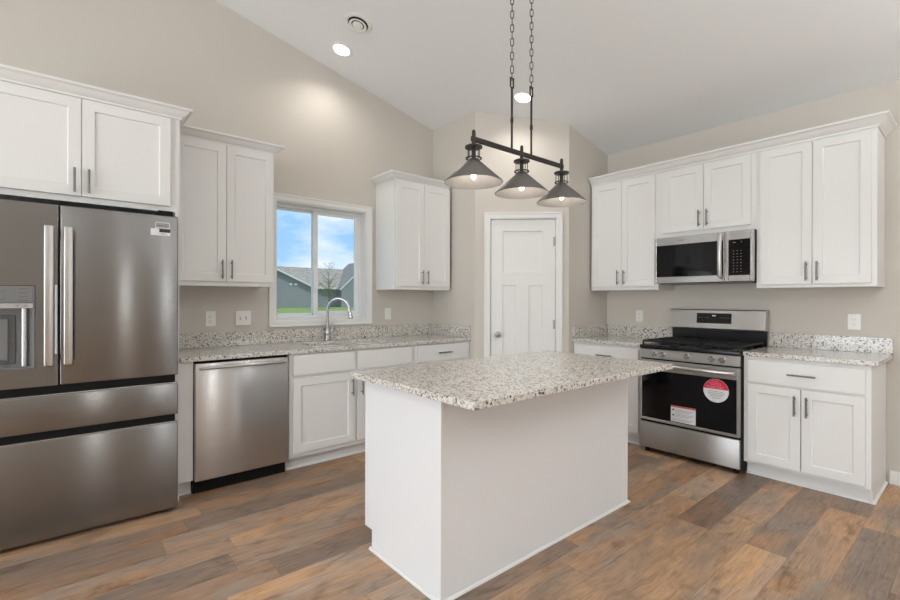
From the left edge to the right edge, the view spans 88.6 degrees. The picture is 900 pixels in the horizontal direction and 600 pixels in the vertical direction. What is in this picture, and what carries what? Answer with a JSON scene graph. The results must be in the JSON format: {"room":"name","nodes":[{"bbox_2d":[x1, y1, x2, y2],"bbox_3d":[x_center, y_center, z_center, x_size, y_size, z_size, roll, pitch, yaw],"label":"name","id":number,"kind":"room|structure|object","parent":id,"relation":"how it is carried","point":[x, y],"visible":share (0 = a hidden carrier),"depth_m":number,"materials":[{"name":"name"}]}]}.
{"room":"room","nodes":[
{"label":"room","id":0,"kind":"room"},
{"bbox_2d":[0,0,432,333],"bbox_3d":[-2.466,-0.627,3.169,8.500,3.784,0.150,0,0,-40],"label":"wall","id":1,"kind":"structure","parent":0,"point":[237,78],"depth_m":3.70,"materials":[{"name":"beige paint"}]},
{"bbox_2d":[0,64,192,214],"bbox_3d":[-2.295,-0.875,2.773,1.202,0.651,0.672,0,0,-40],"label":"upper cabinet","id":2,"kind":"object","parent":1,"relation":"attached to","point":[58,149],"visible":0.97,"depth_m":2.60,"materials":[{"name":"white wood"}]},
{"bbox_2d":[205,311,215,325],"bbox_3d":[-1.859,0.147,3.581,0.072,0.116,0.008,0,0,-40],"label":"wall outlet","id":3,"kind":"object","parent":1,"relation":"attached to","point":[210,316],"visible":1,"depth_m":3.58,"materials":[{"name":"white plastic"}]},
{"bbox_2d":[208,315,212,322],"bbox_3d":[-1.857,0.147,3.578,0.033,0.066,0.002,0,0,-40],"label":"receptacle","id":4,"kind":"object","parent":3,"relation":"attached to","point":[210,317],"depth_m":3.58,"materials":[{"name":"white plastic"}]},
{"bbox_2d":[179,124,284,287],"bbox_3d":[-1.692,-0.646,3.477,0.754,1.091,0.379,0,0,-40],"label":"upper cabinet","id":5,"kind":"object","parent":1,"relation":"attached to","point":[226,225],"visible":0.85,"depth_m":3.34,"materials":[{"name":"white wood"}]},
{"bbox_2d":[235,311,250,324],"bbox_3d":[-1.672,0.146,3.733,0.118,0.116,0.018,0,0,-40],"label":"light switch","id":6,"kind":"object","parent":1,"relation":"attached to","point":[241,317],"visible":1,"depth_m":3.73,"materials":[{"name":"white plastic"}]},
{"bbox_2d":[179,324,431,348],"bbox_3d":[-1.149,0.310,4.174,2.482,0.111,0.020,0,0,-40],"label":"backsplash","id":7,"kind":"structure","parent":1,"relation":"attached to","point":[216,339],"depth_m":3.98,"materials":[{"name":"stone"}]},
{"bbox_2d":[276,200,365,319],"bbox_3d":[-1.193,-0.338,4.248,0.875,1.022,0.148,0,0,-40],"label":"window","id":8,"kind":"structure","parent":1,"relation":"in","point":[359,218],"depth_m":4.29,"materials":[{"name":"white"}]},
{"bbox_2d":[269,193,372,326],"bbox_3d":[-1.139,-0.337,4.183,0.987,1.134,0.018,0,0,-40],"label":"trim","id":9,"kind":"structure","parent":1,"relation":"attached to","point":[273,322],"depth_m":4.20,"materials":[{"name":"white wood"}]},
{"bbox_2d":[385,308,390,319],"bbox_3d":[-0.622,0.138,4.628,0.072,0.116,0.008,0,0,-40],"label":"light switch","id":10,"kind":"object","parent":1,"relation":"attached to","point":[387,310],"visible":1,"depth_m":4.62,"materials":[{"name":"white plastic"}]},
{"bbox_2d":[370,170,449,290],"bbox_3d":[-0.368,-0.644,4.598,0.752,1.091,0.379,0,0,-40],"label":"upper cabinet","id":11,"kind":"object","parent":1,"relation":"attached to","point":[413,211],"visible":0.99,"depth_m":4.46,"materials":[{"name":"white wood"}]},
{"bbox_2d":[0,443,899,599],"bbox_3d":[0.164,1.348,0.061,8.800,0.150,8.300,0,0,-40],"label":"floor","id":12,"kind":"structure","parent":0,"point":[689,528],"depth_m":2.35,"materials":[{"name":"brown wood"}]},
{"bbox_2d":[0,199,177,550],"bbox_3d":[-2.265,0.365,2.676,1.085,1.800,0.805,0,0,-40],"label":"refrigerator","id":13,"kind":"object","parent":12,"relation":"on","point":[89,296],"visible":1,"depth_m":2.48,"materials":[{"name":"grey metal"}]},
{"bbox_2d":[173,119,179,499],"bbox_3d":[-1.916,0.059,3.138,0.025,2.414,0.610,0,0,-40],"label":"end panel","id":14,"kind":"object","parent":12,"relation":"on","point":[177,122],"visible":0.21,"depth_m":2.91,"materials":[{"name":"white wood"}]},
{"bbox_2d":[179,362,192,495],"bbox_3d":[-1.881,0.830,3.178,0.081,0.870,0.596,0,0,-40],"label":"cabinet filler","id":15,"kind":"object","parent":12,"relation":"on","point":[186,368],"visible":0.48,"depth_m":2.95,"materials":[{"name":"white wood"}]},
{"bbox_2d":[191,355,287,493],"bbox_3d":[-1.573,0.835,3.359,0.614,0.862,0.660,0,0,-40],"label":"dishwasher","id":16,"kind":"object","parent":12,"relation":"on","point":[240,405],"visible":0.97,"depth_m":3.13,"materials":[{"name":"silver metal"}]},
{"bbox_2d":[193,355,286,363],"bbox_3d":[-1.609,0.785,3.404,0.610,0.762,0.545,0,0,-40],"label":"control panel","id":17,"kind":"object","parent":16,"relation":"in","point":[276,355],"depth_m":3.19,"materials":[{"name":"plastic"}]},
{"bbox_2d":[285,342,412,469],"bbox_3d":[-0.930,0.832,3.947,1.113,0.870,0.652,0,0,-40],"label":"base cabinet","id":18,"kind":"object","parent":12,"relation":"on","point":[326,405],"visible":0.7,"depth_m":3.59,"materials":[{"name":"white wood"}]},
{"bbox_2d":[179,324,470,362],"bbox_3d":[-0.947,0.326,3.950,2.503,0.141,0.624,0,0,-40],"label":"countertop","id":19,"kind":"structure","parent":18,"relation":"on","point":[193,347],"depth_m":3.88,"materials":[{"name":"stone"}]},
{"bbox_2d":[324,297,352,340],"bbox_3d":[-1.000,0.169,4.141,0.266,0.393,0.070,0,0,0],"label":"kitchen faucet","id":20,"kind":"object","parent":19,"relation":"on","point":[328,332],"visible":1,"depth_m":4.12,"materials":[{"name":"silver metal"}]},
{"bbox_2d":[324,327,330,340],"bbox_3d":[-1.101,0.303,4.140,0.064,0.124,0.064,0,0,-40],"label":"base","id":21,"kind":"object","parent":20,"relation":"on","point":[327,332],"depth_m":4.12,"materials":[{"name":"silver metal"}]},
{"bbox_2d":[413,341,468,364],"bbox_3d":[-0.244,0.833,4.529,0.683,0.870,0.652,0,0,-40],"label":"base cabinet","id":22,"kind":"object","parent":12,"relation":"on","point":[449,351],"visible":0.17,"depth_m":4.28,"materials":[{"name":"white wood"}]},
{"bbox_2d":[365,378,629,599],"bbox_3d":[0.325,0.836,2.670,1.543,0.870,0.694,0,0,-40],"label":"kitchen island","id":23,"kind":"object","parent":12,"relation":"on","point":[456,498],"visible":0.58,"depth_m":2.20,"materials":[{"name":"white wood"}]},
{"bbox_2d":[352,350,672,410],"bbox_3d":[0.400,0.386,2.527,1.598,0.030,0.911,0,0,-40],"label":"island countertop","id":24,"kind":"structure","parent":23,"relation":"on","point":[486,382],"depth_m":2.26,"materials":[{"name":"stone"}]},
{"bbox_2d":[574,342,644,446],"bbox_3d":[1.634,0.837,4.396,0.652,0.870,0.692,0,0,-40],"label":"base cabinet","id":25,"kind":"object","parent":12,"relation":"on","point":[606,350],"visible":0.21,"depth_m":4.04,"materials":[{"name":"white wood"}]},
{"bbox_2d":[572,325,672,346],"bbox_3d":[1.645,0.331,4.405,0.626,0.141,0.692,0,0,-40],"label":"countertop","id":26,"kind":"structure","parent":25,"relation":"on","point":[622,335],"depth_m":4.52,"materials":[{"name":"stone"}]},
{"bbox_2d":[639,309,767,473],"bbox_3d":[2.070,0.678,3.808,0.710,1.192,0.760,0,0,-40],"label":"gas range","id":27,"kind":"object","parent":12,"relation":"on","point":[694,409],"visible":0.98,"depth_m":3.65,"materials":[{"name":"silver metal"}]},
{"bbox_2d":[674,409,692,422],"bbox_3d":[1.837,0.918,3.636,0.001,0.091,0.166,0,0,-40],"label":"print","id":28,"kind":"object","parent":27,"relation":"attached to","point":[680,415],"depth_m":3.63,"materials":[{"name":"grey paper"}]},
{"bbox_2d":[641,348,746,470],"bbox_3d":[2.104,0.823,3.837,0.620,0.833,0.756,0,0,-40],"label":"oven","id":29,"kind":"object","parent":27,"relation":"in","point":[684,413],"depth_m":3.57,"materials":[{"name":"silver metal"}]},
{"bbox_2d":[640,337,765,355],"bbox_3d":[2.083,0.372,3.818,0.607,0.068,0.756,0,0,-40],"label":"cooktop","id":30,"kind":"object","parent":27,"relation":"in","point":[696,346],"depth_m":3.71,"materials":[{"name":"black metal"}]},
{"bbox_2d":[706,381,723,388],"bbox_3d":[1.987,0.635,3.458,0.001,0.052,0.121,0,0,-40],"label":"print","id":31,"kind":"object","parent":27,"relation":"attached to","point":[709,384],"depth_m":3.46,"materials":[{"name":"red paper"}]},
{"bbox_2d":[708,390,724,398],"bbox_3d":[1.991,0.711,3.454,0.001,0.054,0.120,0,0,-40],"label":"print","id":32,"kind":"object","parent":27,"relation":"attached to","point":[712,394],"depth_m":3.45,"materials":[{"name":"grey paper"}]},
{"bbox_2d":[744,356,887,504],"bbox_3d":[2.583,0.841,3.276,0.652,0.870,0.707,0,0,-40],"label":"base cabinet","id":33,"kind":"object","parent":12,"relation":"on","point":[820,426],"visible":0.99,"depth_m":3.06,"materials":[{"name":"white wood"}]},
{"bbox_2d":[743,332,892,366],"bbox_3d":[2.602,0.335,3.276,0.626,0.141,0.729,0,0,-40],"label":"countertop","id":34,"kind":"structure","parent":33,"relation":"on","point":[852,350],"depth_m":3.30,"materials":[{"name":"stone"}]},
{"bbox_2d":[432,111,607,358],"bbox_3d":[0.721,-0.284,4.735,1.856,3.108,0.556,0,0,4],"label":"wall","id":35,"kind":"structure","parent":0,"point":[463,304],"depth_m":4.51,"materials":[{"name":"beige paint"}]},
{"bbox_2d":[432,324,470,337],"bbox_3d":[-0.001,0.312,4.755,0.020,0.111,0.620,0,0,-40],"label":"backsplash","id":36,"kind":"structure","parent":35,"relation":"attached to","point":[439,329],"depth_m":4.71,"materials":[{"name":"stone"}]},
{"bbox_2d":[490,218,555,356],"bbox_3d":[0.707,0.234,4.487,0.656,2.073,0.166,0,0,4],"label":"door","id":37,"kind":"structure","parent":35,"relation":"in","point":[522,251],"depth_m":4.48,"materials":[{"name":"white wood"}]},
{"bbox_2d":[484,212,562,356],"bbox_3d":[0.704,0.213,4.450,0.749,2.116,0.019,0,0,3],"label":"trim","id":38,"kind":"structure","parent":35,"relation":"attached to","point":[493,215],"depth_m":4.44,"materials":[{"name":"white wood"}]},
{"bbox_2d":[573,325,607,337],"bbox_3d":[1.430,0.316,4.663,0.620,0.111,0.020,0,0,-40],"label":"backsplash","id":39,"kind":"structure","parent":35,"relation":"attached to","point":[596,330],"depth_m":4.63,"materials":[{"name":"stone"}]},
{"bbox_2d":[216,0,899,154],"bbox_3d":[0.172,-2.061,0.058,8.800,1.139,8.300,0,0,-40],"label":"ceiling","id":40,"kind":"structure","parent":0,"point":[625,75],"depth_m":3.49,"materials":[{"name":"white paint"}]},
{"bbox_2d":[330,41,352,57],"bbox_3d":[-0.922,-2.128,3.923,0.191,0.047,0.196,0,0,-37],"label":"recessed light","id":41,"kind":"object","parent":40,"relation":"in","point":[341,49],"visible":1,"depth_m":3.92,"materials":[{"name":"white plastic"}]},
{"bbox_2d":[333,44,349,55],"bbox_3d":[-0.922,-2.127,3.923,0.139,0.003,0.139,17,-11,-39],"label":"diffuser","id":42,"kind":"object","parent":41,"relation":"attached to","point":[339,49],"depth_m":3.92,"materials":[{"name":"white plastic"}]},
{"bbox_2d":[344,12,371,33],"bbox_3d":[-0.711,-2.139,3.574,0.212,0.059,0.215,0,0,-19],"label":"ceiling vent","id":43,"kind":"object","parent":40,"relation":"in","point":[358,23],"visible":1,"depth_m":3.55,"materials":[{"name":"white plastic"}]},
{"bbox_2d":[444,0,586,206],"bbox_3d":[0.390,-1.361,2.499,1.000,1.568,0.288,0,0,-40],"label":"pendant light","id":44,"kind":"object","parent":40,"relation":"hanging from","point":[473,174],"visible":1,"depth_m":2.45,"materials":[{"name":"black metal"}]},
{"bbox_2d":[513,91,533,103],"bbox_3d":[0.654,-1.815,4.136,0.191,0.047,0.196,0,0,-44],"label":"recessed light","id":45,"kind":"object","parent":40,"relation":"in","point":[522,97],"visible":0.85,"depth_m":4.13,"materials":[{"name":"white plastic"}]},
{"bbox_2d":[515,93,529,101],"bbox_3d":[0.653,-1.814,4.136,0.139,0.003,0.139,17,-11,-39],"label":"diffuser","id":46,"kind":"object","parent":45,"relation":"attached to","point":[519,97],"depth_m":4.13,"materials":[{"name":"white plastic"}]},
{"bbox_2d":[607,79,899,482],"bbox_3d":[3.467,-0.121,2.856,0.150,2.800,8.300,0,0,-40],"label":"wall","id":47,"kind":"structure","parent":0,"point":[802,310],"depth_m":3.55,"materials":[{"name":"beige paint"}]},
{"bbox_2d":[591,173,673,290],"bbox_3d":[1.749,-0.617,4.480,0.373,1.047,0.683,0,0,-40],"label":"upper cabinet","id":48,"kind":"object","parent":47,"relation":"attached to","point":[625,213],"visible":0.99,"depth_m":4.36,"materials":[{"name":"white wood"}]},
{"bbox_2d":[636,310,642,321],"bbox_3d":[1.887,0.158,4.597,0.008,0.116,0.072,0,0,-40],"label":"wall outlet","id":49,"kind":"object","parent":47,"relation":"attached to","point":[639,313],"visible":1,"depth_m":4.59,"materials":[{"name":"white plastic"}]},
{"bbox_2d":[608,325,672,337],"bbox_3d":[1.883,0.317,4.592,0.020,0.111,0.670,0,0,-40],"label":"backsplash","id":50,"kind":"structure","parent":47,"relation":"attached to","point":[613,330],"depth_m":4.57,"materials":[{"name":"stone"}]},
{"bbox_2d":[659,152,756,237],"bbox_3d":[2.217,-0.843,3.928,0.373,0.592,0.762,0,0,-40],"label":"upper cabinet","id":51,"kind":"object","parent":47,"relation":"attached to","point":[719,195],"visible":0.94,"depth_m":3.79,"materials":[{"name":"white wood"}]},
{"bbox_2d":[655,229,756,284],"bbox_3d":[2.185,-0.342,3.903,0.451,0.407,0.756,0,0,-40],"label":"microwave","id":52,"kind":"object","parent":51,"relation":"attached to","point":[728,257],"visible":0.97,"depth_m":3.77,"materials":[{"name":"silver metal"}]},
{"bbox_2d":[588,110,896,186],"bbox_3d":[2.236,-1.177,3.901,0.378,0.076,2.194,0,0,-40],"label":"crown molding","id":53,"kind":"structure","parent":47,"relation":"attached to","point":[884,120],"depth_m":3.49,"materials":[{"name":"white wood"}]},
{"bbox_2d":[757,127,884,288],"bbox_3d":[2.684,-0.614,3.376,0.373,1.047,0.686,0,0,-40],"label":"upper cabinet","id":54,"kind":"object","parent":47,"relation":"attached to","point":[821,202],"visible":1,"depth_m":3.23,"materials":[{"name":"white wood"}]},
{"bbox_2d":[769,332,892,353],"bbox_3d":[2.833,0.320,3.471,0.020,0.111,0.729,0,0,-40],"label":"backsplash","id":55,"kind":"structure","parent":47,"relation":"attached to","point":[807,341],"depth_m":3.43,"materials":[{"name":"stone"}]},
{"bbox_2d":[848,314,860,329],"bbox_3d":[2.940,0.160,3.355,0.008,0.116,0.072,0,0,-40],"label":"wall outlet","id":56,"kind":"object","parent":47,"relation":"attached to","point":[854,320],"visible":1,"depth_m":3.35,"materials":[{"name":"white plastic"}]},
{"bbox_2d":[851,317,856,326],"bbox_3d":[2.938,0.160,3.353,0.002,0.066,0.033,0,0,-40],"label":"receptacle","id":57,"kind":"object","parent":56,"relation":"attached to","point":[853,319],"depth_m":3.35,"materials":[{"name":"white plastic"}]},
{"bbox_2d":[890,470,899,485],"bbox_3d":[4.522,1.236,1.480,0.014,0.092,4.529,0,0,-40],"label":"baseboard","id":58,"kind":"structure","parent":47,"relation":"attached to","point":[894,475],"depth_m":3.19,"materials":[{"name":"white wood"}]},
{"label":"outside","id":59,"kind":"structure","parent":0,"visible":0},
{"bbox_2d":[277,307,353,313],"bbox_3d":[-26.681,0.787,61.526,150.000,1.239,119.500,0,0,-40],"label":"lawn","id":60,"kind":"structure","parent":59,"point":[279,310],"depth_m":48.46,"materials":[{"name":"green plant"}]},
{"bbox_2d":[277,263,353,307],"bbox_3d":[-18.457,-2.074,61.106,39.000,6.300,9.960,0,0,-40],"label":"house","id":61,"kind":"structure","parent":60,"relation":"on","point":[293,283],"depth_m":58.87,"materials":[{"name":"grey"}]},
{"bbox_2d":[318,263,336,308],"bbox_3d":[-13.840,-1.722,52.545,2.264,5.476,2.028,0,0,27],"label":"young tree","id":62,"kind":"object","parent":60,"relation":"on","point":[328,281],"visible":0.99,"depth_m":52.41,"materials":[{"name":"green plant"}]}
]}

